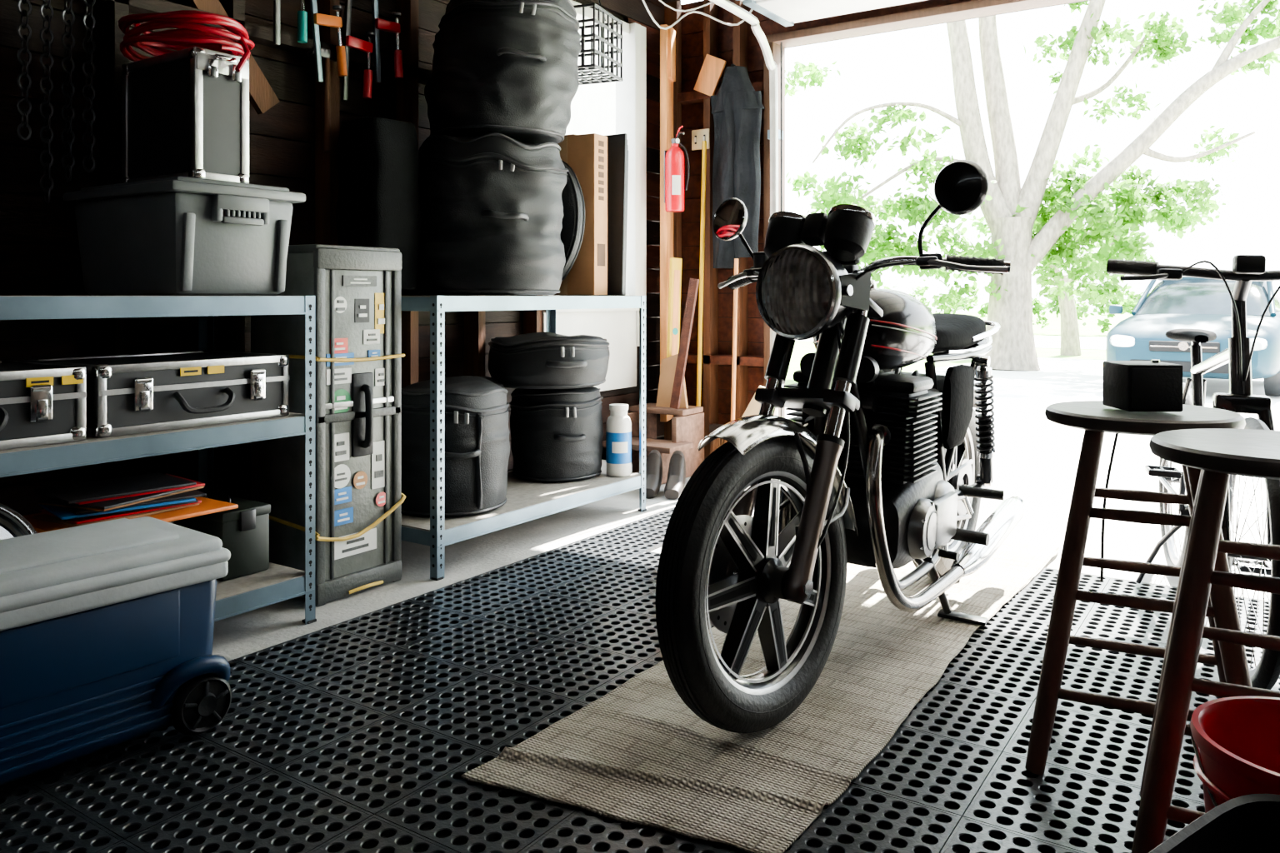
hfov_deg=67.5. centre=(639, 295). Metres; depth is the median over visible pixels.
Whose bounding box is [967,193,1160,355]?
young tree
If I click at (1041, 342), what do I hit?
street
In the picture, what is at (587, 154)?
cardboard box
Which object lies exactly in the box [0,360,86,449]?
flight case
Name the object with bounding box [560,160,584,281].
bag
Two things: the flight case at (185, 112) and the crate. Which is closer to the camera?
the flight case at (185, 112)
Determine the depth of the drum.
2.34 m
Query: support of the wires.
hanging from the ceiling
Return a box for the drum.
[0,503,37,539]
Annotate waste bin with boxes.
[1148,793,1279,852]
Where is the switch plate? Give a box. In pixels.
[691,128,709,150]
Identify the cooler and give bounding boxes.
[0,516,231,786]
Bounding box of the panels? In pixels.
[548,133,628,295]
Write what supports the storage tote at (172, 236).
on the shelving rack at (278, 583)
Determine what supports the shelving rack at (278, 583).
on the floor
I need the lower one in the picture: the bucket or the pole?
the bucket
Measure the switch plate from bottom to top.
0.120 m
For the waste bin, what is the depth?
1.14 m
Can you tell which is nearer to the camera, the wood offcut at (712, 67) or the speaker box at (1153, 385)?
the speaker box at (1153, 385)
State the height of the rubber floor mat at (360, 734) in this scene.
0.013 m
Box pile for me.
[23,472,238,533]
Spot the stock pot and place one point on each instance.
(176, 522)
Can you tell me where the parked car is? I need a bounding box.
[1105,276,1279,396]
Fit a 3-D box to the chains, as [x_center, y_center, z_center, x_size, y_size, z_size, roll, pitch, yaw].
[-1.727,-0.672,2.848,0.048,0.812,0.290,0,0,34]
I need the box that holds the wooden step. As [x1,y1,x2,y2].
[602,402,704,484]
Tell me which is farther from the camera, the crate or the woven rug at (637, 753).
the crate
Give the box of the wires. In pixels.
[641,0,753,29]
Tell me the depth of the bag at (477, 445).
3.59 m
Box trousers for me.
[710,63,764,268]
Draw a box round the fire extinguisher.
[664,125,689,212]
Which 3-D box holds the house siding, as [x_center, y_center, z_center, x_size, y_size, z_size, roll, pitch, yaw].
[-0.846,-0.685,7.687,0.044,3.387,8.000,0,0,34]
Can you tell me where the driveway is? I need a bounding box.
[785,357,1279,519]
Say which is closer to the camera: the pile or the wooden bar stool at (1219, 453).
the wooden bar stool at (1219, 453)
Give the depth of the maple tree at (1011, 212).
15.84 m
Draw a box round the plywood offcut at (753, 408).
[741,385,775,417]
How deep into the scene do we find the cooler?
2.01 m
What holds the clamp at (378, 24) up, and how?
hanging from the wall at (40, 252)
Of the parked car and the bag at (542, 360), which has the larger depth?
the parked car
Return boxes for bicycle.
[1106,255,1279,689]
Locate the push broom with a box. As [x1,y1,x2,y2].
[709,258,738,454]
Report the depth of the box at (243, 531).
2.90 m
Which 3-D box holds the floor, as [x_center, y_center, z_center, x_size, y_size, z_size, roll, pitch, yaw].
[0.484,1.050,1.121,6.050,0.100,7.800,0,0,34]
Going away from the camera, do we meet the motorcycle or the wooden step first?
the motorcycle
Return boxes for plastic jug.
[605,403,631,477]
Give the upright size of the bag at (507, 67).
0.618 m
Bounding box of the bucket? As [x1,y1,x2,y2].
[1190,696,1279,813]
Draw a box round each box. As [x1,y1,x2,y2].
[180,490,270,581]
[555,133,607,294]
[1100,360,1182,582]
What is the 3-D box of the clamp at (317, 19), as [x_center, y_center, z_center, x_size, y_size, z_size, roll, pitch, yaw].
[-1.182,-1.050,3.609,0.174,0.499,0.073,0,0,-45]
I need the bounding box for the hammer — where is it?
[305,47,337,152]
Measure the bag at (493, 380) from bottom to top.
0.476 m
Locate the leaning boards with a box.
[655,278,699,409]
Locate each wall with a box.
[0,0,680,533]
[677,0,1089,459]
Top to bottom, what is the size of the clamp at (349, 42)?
0.500 m
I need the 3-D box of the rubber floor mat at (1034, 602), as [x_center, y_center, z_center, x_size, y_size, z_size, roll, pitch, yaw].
[1.992,0.994,2.757,1.860,0.013,0.620,0,0,34]
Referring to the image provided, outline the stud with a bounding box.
[660,24,675,421]
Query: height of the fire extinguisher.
0.475 m
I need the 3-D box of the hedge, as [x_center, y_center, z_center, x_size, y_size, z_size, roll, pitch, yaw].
[17.826,0.410,31.190,20.857,1.934,3.012,0,0,34]
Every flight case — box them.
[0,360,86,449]
[21,350,289,438]
[118,10,254,183]
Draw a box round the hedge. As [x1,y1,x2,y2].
[905,285,1149,333]
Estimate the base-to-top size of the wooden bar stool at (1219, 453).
0.743 m
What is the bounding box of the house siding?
[565,23,615,135]
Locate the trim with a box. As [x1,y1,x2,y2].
[764,0,1084,417]
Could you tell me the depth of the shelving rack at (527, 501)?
3.69 m
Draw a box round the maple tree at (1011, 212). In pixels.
[785,0,1279,370]
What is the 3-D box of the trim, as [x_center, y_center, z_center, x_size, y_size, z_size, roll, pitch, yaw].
[2.659,-0.241,4.237,4.650,2.482,0.160,0,0,34]
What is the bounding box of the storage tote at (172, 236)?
[63,175,305,295]
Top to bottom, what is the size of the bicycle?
1.095 m
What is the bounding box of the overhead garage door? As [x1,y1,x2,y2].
[708,0,925,416]
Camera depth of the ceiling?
5.79 m
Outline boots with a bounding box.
[645,450,685,499]
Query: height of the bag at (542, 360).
0.233 m
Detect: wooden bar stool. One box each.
[1025,400,1252,775]
[1131,428,1279,852]
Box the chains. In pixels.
[16,0,95,204]
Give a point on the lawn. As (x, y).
(1091, 329)
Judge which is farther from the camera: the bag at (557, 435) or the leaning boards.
the leaning boards
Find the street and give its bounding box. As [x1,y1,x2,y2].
[798,335,1106,349]
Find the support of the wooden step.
on the floor
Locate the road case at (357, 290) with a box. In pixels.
[250,244,405,606]
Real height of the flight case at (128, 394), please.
0.191 m
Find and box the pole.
[696,140,706,406]
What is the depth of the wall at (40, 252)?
3.38 m
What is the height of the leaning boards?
0.720 m
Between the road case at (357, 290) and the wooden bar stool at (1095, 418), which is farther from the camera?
the road case at (357, 290)
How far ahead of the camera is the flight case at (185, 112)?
2.84 m
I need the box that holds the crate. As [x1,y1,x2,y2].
[573,0,622,84]
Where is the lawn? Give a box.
[785,311,1132,384]
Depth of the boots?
4.81 m
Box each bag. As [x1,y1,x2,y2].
[335,117,421,290]
[401,375,509,517]
[418,132,568,294]
[424,0,581,143]
[474,375,507,394]
[488,331,609,389]
[509,386,603,482]
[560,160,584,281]
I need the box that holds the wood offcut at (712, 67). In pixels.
[693,54,726,96]
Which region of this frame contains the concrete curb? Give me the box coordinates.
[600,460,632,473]
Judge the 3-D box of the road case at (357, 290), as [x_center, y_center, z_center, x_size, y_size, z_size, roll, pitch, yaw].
[-1.073,0.416,3.313,0.416,1.167,0.387,0,0,34]
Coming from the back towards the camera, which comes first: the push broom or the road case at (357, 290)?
the push broom
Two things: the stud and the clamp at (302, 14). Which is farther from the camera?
the stud
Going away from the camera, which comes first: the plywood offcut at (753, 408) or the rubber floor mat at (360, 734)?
the rubber floor mat at (360, 734)
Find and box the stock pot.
[170,520,179,525]
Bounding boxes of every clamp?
[273,0,307,45]
[310,0,347,82]
[340,0,374,100]
[371,0,403,82]
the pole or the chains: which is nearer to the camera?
the chains
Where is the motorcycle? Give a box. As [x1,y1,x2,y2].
[655,159,1025,733]
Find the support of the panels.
on the shelving rack at (527, 501)
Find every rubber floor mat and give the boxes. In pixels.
[0,539,1279,852]
[582,507,754,551]
[996,567,1269,660]
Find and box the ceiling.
[659,0,679,3]
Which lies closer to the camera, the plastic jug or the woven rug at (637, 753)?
the woven rug at (637, 753)
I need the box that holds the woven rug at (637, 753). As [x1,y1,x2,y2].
[460,541,1059,852]
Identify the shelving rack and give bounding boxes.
[0,295,316,624]
[401,295,646,580]
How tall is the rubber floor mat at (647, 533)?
0.013 m
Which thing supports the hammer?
attached to the wall at (40, 252)
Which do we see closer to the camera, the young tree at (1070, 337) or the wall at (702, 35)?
the wall at (702, 35)
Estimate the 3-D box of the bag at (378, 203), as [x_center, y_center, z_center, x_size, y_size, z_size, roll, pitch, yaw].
[-1.004,-0.336,3.679,0.280,0.656,0.262,0,0,34]
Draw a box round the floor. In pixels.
[212,471,1270,661]

